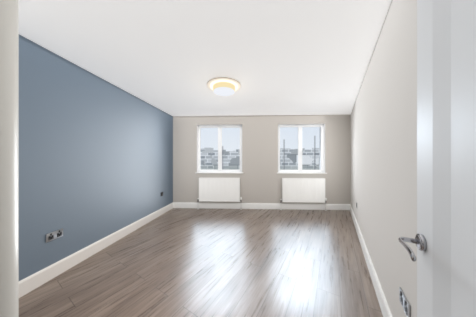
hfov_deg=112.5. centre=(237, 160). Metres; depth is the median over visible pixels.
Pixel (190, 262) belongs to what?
floor
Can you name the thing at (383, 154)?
wall
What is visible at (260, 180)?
wall
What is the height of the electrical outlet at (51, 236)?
0.086 m
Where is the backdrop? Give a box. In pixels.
[201,127,318,169]
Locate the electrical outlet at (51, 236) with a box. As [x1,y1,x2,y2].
[46,228,62,242]
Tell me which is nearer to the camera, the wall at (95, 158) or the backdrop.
the wall at (95, 158)
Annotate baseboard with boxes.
[19,203,172,297]
[173,202,349,209]
[350,204,391,316]
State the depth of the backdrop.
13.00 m
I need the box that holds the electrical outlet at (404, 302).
[399,287,410,316]
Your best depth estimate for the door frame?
0.28 m
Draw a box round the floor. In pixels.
[19,208,382,316]
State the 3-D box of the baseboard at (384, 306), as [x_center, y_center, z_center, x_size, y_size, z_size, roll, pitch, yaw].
[1.556,1.177,1.910,0.018,0.145,4.849,0,0,31]
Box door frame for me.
[0,0,18,316]
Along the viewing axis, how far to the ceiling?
1.62 m
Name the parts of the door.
handle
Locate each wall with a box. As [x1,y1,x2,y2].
[19,34,172,280]
[173,114,349,203]
[350,0,416,316]
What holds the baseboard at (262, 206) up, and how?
attached to the wall at (260, 180)
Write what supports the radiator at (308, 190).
attached to the wall at (260, 180)
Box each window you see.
[195,125,243,173]
[277,124,326,173]
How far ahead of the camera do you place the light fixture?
2.33 m
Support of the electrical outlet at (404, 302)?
attached to the wall at (383, 154)
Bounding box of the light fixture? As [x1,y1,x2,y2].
[207,77,240,95]
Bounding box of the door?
[398,0,475,316]
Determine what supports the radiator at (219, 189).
attached to the wall at (260, 180)
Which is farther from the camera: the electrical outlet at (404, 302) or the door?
the electrical outlet at (404, 302)
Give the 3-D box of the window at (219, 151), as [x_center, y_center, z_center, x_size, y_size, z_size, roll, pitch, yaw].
[-0.479,-0.291,4.182,1.252,1.268,0.226,0,0,0]
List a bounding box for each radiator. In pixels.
[197,178,241,209]
[280,178,326,210]
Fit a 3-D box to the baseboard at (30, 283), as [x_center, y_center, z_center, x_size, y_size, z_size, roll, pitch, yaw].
[-1.855,1.177,2.694,0.018,0.145,2.931,0,0,6]
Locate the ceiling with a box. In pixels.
[19,0,390,115]
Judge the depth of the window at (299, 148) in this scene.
4.12 m

